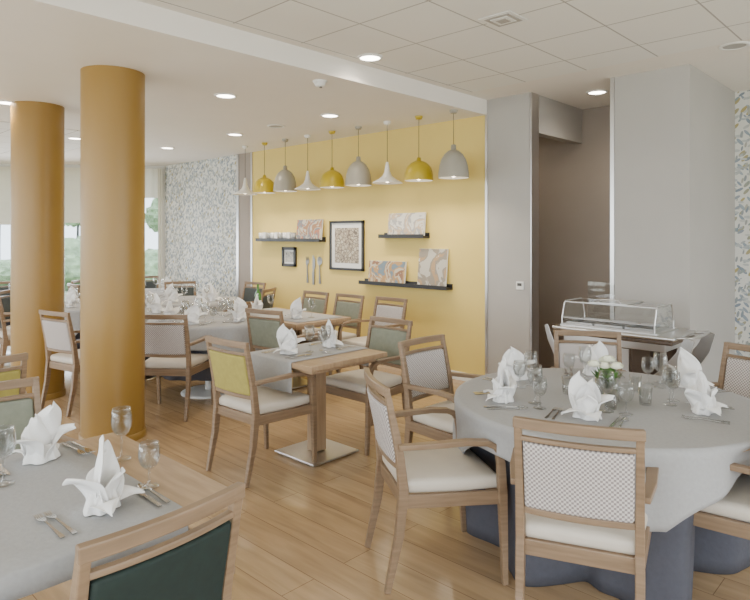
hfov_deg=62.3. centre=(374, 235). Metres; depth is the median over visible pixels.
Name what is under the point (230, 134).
recessed light
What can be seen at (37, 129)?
round column
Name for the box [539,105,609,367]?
wall
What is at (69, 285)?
dining chair
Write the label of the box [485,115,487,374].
trim
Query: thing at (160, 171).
curtain
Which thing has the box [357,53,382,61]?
recessed light
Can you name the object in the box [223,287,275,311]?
dining chair
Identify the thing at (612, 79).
trim
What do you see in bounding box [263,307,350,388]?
dining table
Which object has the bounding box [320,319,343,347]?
folded napkin
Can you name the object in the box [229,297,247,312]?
folded napkin
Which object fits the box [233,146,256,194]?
pendant lamp
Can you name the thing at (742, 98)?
wallpaper
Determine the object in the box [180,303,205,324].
folded napkin
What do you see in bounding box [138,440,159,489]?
wine glass
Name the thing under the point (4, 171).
blind
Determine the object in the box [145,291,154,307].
folded napkin
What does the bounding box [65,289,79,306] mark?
folded napkin
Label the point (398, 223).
print
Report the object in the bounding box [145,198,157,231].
tree
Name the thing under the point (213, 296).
folded napkin
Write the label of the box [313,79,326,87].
smoke detector
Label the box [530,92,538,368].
trim
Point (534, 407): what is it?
wine glass
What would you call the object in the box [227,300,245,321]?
folded napkin
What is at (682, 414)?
fork
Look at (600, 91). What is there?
recessed light
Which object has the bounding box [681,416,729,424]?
fork
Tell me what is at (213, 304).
round dining table
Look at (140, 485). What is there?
spoon
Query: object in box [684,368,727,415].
folded napkin
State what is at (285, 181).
pendant lamp
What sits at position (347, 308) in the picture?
dining chair
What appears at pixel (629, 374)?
tumbler
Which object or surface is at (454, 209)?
wall
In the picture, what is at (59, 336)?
dining chair
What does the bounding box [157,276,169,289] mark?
folded napkin
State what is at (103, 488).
folded napkin
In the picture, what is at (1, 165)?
wall
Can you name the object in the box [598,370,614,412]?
wine glass
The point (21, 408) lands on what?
dining chair
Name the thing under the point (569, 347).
dining chair
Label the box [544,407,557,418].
fork
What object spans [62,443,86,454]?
fork
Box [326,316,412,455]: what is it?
dining chair
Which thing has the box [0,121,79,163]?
ceiling tiles
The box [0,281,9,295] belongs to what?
dining chair
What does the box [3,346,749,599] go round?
floor
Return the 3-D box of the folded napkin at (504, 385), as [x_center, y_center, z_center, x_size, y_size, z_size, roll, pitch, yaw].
[0.649,0.739,3.196,0.170,0.218,0.225,0,0,5]
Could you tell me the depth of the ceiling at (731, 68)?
5.54 m
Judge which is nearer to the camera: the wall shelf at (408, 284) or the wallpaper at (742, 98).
the wallpaper at (742, 98)
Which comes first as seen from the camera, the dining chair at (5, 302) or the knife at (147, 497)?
the knife at (147, 497)
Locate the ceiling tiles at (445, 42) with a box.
[155,0,749,91]
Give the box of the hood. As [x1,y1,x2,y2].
[561,282,673,333]
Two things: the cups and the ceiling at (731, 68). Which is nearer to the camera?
the ceiling at (731, 68)
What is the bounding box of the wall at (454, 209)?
[253,115,484,374]
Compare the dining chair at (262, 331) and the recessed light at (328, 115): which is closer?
the dining chair at (262, 331)
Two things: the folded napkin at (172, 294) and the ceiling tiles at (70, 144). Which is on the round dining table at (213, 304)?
the folded napkin at (172, 294)
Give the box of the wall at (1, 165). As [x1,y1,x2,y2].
[0,164,164,278]
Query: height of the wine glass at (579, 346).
0.194 m
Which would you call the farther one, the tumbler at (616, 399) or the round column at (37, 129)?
the round column at (37, 129)
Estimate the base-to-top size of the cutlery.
0.408 m
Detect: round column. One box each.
[10,101,65,400]
[79,65,146,440]
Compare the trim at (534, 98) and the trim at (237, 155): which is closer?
the trim at (534, 98)
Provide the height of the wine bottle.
0.290 m
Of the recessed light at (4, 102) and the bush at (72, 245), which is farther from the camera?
the bush at (72, 245)
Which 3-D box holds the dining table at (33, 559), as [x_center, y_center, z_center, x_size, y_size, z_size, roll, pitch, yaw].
[-1.240,1.226,1.923,0.976,0.748,1.304,0,0,44]
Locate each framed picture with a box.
[282,247,296,266]
[329,220,364,270]
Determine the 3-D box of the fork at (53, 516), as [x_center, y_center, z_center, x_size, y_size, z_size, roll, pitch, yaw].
[-0.929,0.844,1.829,0.198,0.008,0.021,0,0,41]
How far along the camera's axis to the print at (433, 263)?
7.09 m
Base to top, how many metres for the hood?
0.340 m
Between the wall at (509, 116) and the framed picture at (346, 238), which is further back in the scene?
the framed picture at (346, 238)
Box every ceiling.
[0,0,486,165]
[137,0,749,108]
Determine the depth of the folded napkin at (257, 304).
6.86 m
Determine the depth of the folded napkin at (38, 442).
2.33 m
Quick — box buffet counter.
[545,282,715,378]
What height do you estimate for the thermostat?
0.085 m
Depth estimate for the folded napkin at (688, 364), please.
3.46 m
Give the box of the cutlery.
[306,256,321,284]
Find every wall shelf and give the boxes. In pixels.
[255,237,325,241]
[359,278,452,289]
[378,233,429,237]
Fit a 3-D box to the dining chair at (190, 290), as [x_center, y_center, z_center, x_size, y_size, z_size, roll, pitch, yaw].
[-2.799,1.140,9.014,0.580,0.924,0.595,0,0,-25]
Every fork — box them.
[33,514,64,538]
[43,510,77,534]
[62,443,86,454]
[70,441,94,452]
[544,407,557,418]
[552,408,563,419]
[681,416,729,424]
[682,414,729,422]
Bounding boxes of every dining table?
[0,296,9,354]
[0,432,227,599]
[65,300,145,348]
[145,288,178,299]
[145,296,236,313]
[145,306,178,380]
[147,312,268,398]
[250,341,386,466]
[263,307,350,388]
[453,368,749,599]
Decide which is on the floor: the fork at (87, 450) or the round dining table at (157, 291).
the round dining table at (157, 291)
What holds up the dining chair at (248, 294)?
on the floor
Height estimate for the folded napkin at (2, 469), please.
0.008 m
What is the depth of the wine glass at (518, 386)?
3.47 m
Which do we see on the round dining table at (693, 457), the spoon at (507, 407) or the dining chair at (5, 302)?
the spoon at (507, 407)
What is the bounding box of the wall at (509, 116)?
[487,92,529,373]
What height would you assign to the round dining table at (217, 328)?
0.750 m
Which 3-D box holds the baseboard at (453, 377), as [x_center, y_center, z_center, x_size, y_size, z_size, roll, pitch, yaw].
[-0.362,1.555,8.134,4.260,0.090,0.014,0,0,44]
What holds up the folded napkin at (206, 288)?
on the round dining table at (213, 304)
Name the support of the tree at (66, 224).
on the lawn
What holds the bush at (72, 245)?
on the lawn
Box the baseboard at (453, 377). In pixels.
[385,365,471,380]
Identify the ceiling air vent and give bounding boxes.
[478,10,527,27]
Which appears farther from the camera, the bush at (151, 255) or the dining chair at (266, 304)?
the bush at (151, 255)
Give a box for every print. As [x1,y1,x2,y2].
[296,219,323,239]
[368,260,406,282]
[387,212,425,235]
[417,249,448,285]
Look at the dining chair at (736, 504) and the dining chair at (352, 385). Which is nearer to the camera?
the dining chair at (736, 504)
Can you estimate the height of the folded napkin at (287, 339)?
0.218 m
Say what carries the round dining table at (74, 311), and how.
on the floor
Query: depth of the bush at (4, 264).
20.37 m
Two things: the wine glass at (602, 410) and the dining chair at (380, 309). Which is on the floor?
the dining chair at (380, 309)
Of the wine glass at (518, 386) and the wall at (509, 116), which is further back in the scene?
the wall at (509, 116)
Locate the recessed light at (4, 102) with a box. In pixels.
[0,100,14,104]
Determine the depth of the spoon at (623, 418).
2.84 m
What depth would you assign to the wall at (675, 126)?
5.51 m
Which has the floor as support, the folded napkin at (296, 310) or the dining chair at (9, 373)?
the dining chair at (9, 373)
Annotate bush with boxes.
[0,259,9,287]
[65,236,79,289]
[145,248,157,284]
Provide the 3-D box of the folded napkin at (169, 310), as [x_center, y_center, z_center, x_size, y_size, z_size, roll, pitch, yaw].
[-2.088,0.740,6.304,0.169,0.216,0.228,0,0,21]
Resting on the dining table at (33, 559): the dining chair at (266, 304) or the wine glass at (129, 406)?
the wine glass at (129, 406)
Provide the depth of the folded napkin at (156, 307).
6.83 m
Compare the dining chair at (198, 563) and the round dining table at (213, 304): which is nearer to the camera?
the dining chair at (198, 563)
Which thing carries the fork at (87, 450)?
on the dining table at (33, 559)
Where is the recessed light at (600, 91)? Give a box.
[586,89,607,94]
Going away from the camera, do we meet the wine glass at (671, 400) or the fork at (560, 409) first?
the fork at (560, 409)
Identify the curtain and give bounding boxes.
[158,168,162,287]
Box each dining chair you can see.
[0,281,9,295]
[0,290,9,355]
[0,304,9,367]
[0,353,27,400]
[0,377,76,456]
[39,309,79,416]
[67,283,79,297]
[69,482,244,599]
[71,280,79,289]
[145,276,158,288]
[145,314,212,421]
[164,281,195,295]
[205,335,316,487]
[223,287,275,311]
[241,281,265,307]
[245,308,320,351]
[293,290,328,371]
[297,293,364,377]
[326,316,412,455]
[337,296,407,372]
[364,367,507,594]
[398,334,482,443]
[510,416,658,599]
[551,330,627,371]
[693,463,749,539]
[709,342,749,398]
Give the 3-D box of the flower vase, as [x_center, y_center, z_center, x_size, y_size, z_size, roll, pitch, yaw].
[1.199,0.733,3.212,0.176,0.229,0.195,0,0,23]
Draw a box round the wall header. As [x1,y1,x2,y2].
[539,95,581,143]
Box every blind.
[0,167,9,224]
[65,168,79,222]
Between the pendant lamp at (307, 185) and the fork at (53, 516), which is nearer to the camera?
the fork at (53, 516)
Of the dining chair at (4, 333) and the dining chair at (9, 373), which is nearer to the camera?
the dining chair at (9, 373)
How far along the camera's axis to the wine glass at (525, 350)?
3.52 m
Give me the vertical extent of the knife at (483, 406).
0.008 m
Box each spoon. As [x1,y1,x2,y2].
[137,483,169,502]
[487,407,527,409]
[618,417,628,427]
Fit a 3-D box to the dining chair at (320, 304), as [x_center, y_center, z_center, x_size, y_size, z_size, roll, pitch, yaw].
[-0.903,1.140,7.389,0.580,0.924,0.595,0,0,44]
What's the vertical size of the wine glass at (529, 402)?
0.194 m
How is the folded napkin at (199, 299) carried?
on the round dining table at (217, 328)
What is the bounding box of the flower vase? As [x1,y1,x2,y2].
[588,355,623,402]
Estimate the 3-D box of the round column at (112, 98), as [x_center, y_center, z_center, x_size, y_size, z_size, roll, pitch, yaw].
[-2.090,0.150,4.950,0.500,2.900,0.500,0,0,44]
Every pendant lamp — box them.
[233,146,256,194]
[253,142,275,193]
[273,139,296,191]
[294,135,320,190]
[319,131,344,188]
[345,126,371,186]
[372,121,401,183]
[405,115,432,181]
[438,109,468,178]
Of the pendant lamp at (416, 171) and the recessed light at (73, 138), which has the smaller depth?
the pendant lamp at (416, 171)
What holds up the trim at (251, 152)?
attached to the wall at (454, 209)
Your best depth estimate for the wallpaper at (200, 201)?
10.61 m
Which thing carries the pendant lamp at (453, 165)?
hanging from the ceiling at (184, 60)
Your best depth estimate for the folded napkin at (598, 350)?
3.78 m
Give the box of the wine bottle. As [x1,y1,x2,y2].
[255,284,260,300]
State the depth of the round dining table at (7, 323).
8.22 m
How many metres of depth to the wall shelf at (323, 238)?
8.77 m
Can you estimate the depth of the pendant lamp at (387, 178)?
7.02 m
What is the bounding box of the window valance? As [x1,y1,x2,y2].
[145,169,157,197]
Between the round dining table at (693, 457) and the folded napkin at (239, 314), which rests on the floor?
the round dining table at (693, 457)
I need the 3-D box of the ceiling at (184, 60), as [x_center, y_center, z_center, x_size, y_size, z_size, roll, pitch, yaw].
[-5.098,-1.500,7.060,9.680,0.400,8.400,0,0,44]
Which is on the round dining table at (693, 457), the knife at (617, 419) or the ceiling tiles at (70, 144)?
the knife at (617, 419)
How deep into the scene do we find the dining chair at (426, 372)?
3.99 m
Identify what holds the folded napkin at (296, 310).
on the dining table at (319, 319)
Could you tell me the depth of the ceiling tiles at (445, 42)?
4.38 m
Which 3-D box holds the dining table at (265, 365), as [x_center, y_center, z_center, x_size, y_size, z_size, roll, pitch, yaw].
[-0.430,1.226,4.570,0.740,0.748,0.767,0,0,44]
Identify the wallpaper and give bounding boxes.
[165,155,235,297]
[735,90,749,360]
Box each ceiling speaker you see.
[267,124,284,127]
[718,41,749,49]
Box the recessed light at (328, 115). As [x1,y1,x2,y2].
[320,113,339,117]
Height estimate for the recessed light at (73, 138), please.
0.012 m
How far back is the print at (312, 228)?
8.57 m
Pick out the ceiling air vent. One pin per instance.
(506, 18)
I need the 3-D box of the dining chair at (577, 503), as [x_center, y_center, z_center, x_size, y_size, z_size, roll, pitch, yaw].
[0.830,1.140,2.493,0.580,0.924,0.595,0,0,22]
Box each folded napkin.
[7,401,75,464]
[62,435,144,516]
[65,286,79,302]
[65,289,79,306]
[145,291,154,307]
[150,293,164,312]
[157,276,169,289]
[159,283,178,298]
[164,286,182,302]
[164,299,180,314]
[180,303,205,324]
[190,295,211,314]
[199,283,211,297]
[208,285,221,300]
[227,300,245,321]
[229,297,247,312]
[251,293,262,308]
[273,323,304,354]
[284,297,305,318]
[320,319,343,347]
[483,357,516,403]
[498,346,536,380]
[561,371,614,421]
[573,340,607,375]
[668,347,713,388]
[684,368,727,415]
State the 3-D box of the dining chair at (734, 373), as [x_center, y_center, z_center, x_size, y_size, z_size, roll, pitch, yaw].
[2.096,1.140,3.656,0.595,0.924,0.580,0,0,-25]
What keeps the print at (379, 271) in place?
on the wall shelf at (408, 284)
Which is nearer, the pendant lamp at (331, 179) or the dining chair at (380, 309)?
the dining chair at (380, 309)
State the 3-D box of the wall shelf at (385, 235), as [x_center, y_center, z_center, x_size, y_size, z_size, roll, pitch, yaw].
[0.337,-0.007,7.396,0.710,0.065,0.120,0,0,44]
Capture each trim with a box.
[236,154,238,297]
[251,152,252,286]
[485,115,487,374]
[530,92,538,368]
[610,77,614,319]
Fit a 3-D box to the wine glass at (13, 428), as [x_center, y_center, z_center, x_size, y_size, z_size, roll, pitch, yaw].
[-1.270,0.751,2.120,0.076,0.194,0.076,0,0,44]
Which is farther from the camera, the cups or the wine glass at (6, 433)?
the cups
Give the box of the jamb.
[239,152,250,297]
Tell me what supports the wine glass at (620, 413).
on the round dining table at (693, 457)
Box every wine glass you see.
[0,425,15,486]
[0,430,8,476]
[111,406,131,461]
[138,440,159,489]
[513,360,525,388]
[524,350,537,385]
[527,364,542,404]
[532,377,546,408]
[563,353,574,378]
[578,346,591,379]
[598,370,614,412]
[618,382,633,415]
[641,357,654,384]
[653,352,667,388]
[662,365,677,405]
[665,371,680,401]
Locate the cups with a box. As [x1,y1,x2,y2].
[259,232,295,237]
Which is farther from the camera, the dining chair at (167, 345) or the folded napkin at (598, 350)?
the dining chair at (167, 345)
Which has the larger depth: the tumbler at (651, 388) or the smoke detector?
the smoke detector
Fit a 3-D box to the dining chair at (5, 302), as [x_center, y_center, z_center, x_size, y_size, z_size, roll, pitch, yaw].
[-4.339,1.140,7.785,0.595,0.924,0.580,0,0,2]
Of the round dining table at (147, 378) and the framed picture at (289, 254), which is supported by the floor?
the round dining table at (147, 378)
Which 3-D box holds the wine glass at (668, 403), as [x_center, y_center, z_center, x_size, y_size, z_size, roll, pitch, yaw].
[1.484,0.751,3.120,0.076,0.194,0.076,0,0,44]
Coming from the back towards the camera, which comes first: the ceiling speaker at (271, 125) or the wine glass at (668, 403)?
the ceiling speaker at (271, 125)
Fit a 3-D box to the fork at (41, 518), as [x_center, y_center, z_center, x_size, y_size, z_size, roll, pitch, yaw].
[-0.950,0.844,1.808,0.198,0.008,0.021,0,0,42]
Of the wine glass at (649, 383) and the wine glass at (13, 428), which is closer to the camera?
the wine glass at (13, 428)
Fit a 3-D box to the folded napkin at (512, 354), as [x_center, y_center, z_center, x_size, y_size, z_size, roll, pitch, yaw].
[0.828,0.750,3.689,0.218,0.197,0.173,0,0,-3]
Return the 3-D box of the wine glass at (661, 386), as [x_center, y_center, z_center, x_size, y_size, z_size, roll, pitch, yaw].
[1.599,0.751,3.475,0.076,0.194,0.076,0,0,44]
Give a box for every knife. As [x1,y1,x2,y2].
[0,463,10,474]
[139,493,161,507]
[483,406,527,407]
[609,416,620,426]
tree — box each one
[65,223,79,237]
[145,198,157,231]
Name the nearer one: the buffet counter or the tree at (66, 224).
the buffet counter
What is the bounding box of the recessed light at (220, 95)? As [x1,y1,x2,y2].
[214,93,236,98]
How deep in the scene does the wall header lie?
6.77 m
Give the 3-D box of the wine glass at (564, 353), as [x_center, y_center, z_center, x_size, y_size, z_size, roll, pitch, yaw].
[1.158,0.774,3.698,0.072,0.148,0.072,0,0,44]
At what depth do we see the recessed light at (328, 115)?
6.66 m
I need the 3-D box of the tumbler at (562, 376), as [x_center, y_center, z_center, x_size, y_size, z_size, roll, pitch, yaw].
[1.040,0.804,3.340,0.068,0.089,0.068,0,0,44]
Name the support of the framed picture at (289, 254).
attached to the wall at (454, 209)
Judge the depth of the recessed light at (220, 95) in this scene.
5.71 m
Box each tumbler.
[562,376,567,393]
[604,389,617,409]
[629,374,641,392]
[638,385,652,405]
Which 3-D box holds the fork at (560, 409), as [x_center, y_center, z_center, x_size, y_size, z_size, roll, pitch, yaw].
[0.868,0.844,2.949,0.021,0.008,0.198,0,0,28]
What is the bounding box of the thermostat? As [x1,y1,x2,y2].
[516,281,523,289]
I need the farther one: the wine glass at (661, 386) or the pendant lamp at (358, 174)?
the pendant lamp at (358, 174)
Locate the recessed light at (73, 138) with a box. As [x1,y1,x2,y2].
[66,137,79,139]
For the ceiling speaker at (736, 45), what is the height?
0.012 m
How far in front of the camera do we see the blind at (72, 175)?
11.23 m
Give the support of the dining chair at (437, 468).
on the floor
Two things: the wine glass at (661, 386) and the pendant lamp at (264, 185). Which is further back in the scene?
the pendant lamp at (264, 185)
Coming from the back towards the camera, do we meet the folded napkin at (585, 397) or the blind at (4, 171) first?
the blind at (4, 171)
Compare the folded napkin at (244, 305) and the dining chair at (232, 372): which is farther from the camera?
the folded napkin at (244, 305)
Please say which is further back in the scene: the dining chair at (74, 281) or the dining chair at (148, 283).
the dining chair at (148, 283)
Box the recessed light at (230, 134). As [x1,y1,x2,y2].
[227,133,242,135]
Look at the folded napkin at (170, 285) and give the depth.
8.37 m
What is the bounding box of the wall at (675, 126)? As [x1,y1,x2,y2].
[615,64,734,381]
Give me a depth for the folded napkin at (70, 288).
7.88 m
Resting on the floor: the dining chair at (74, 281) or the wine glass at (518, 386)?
the dining chair at (74, 281)

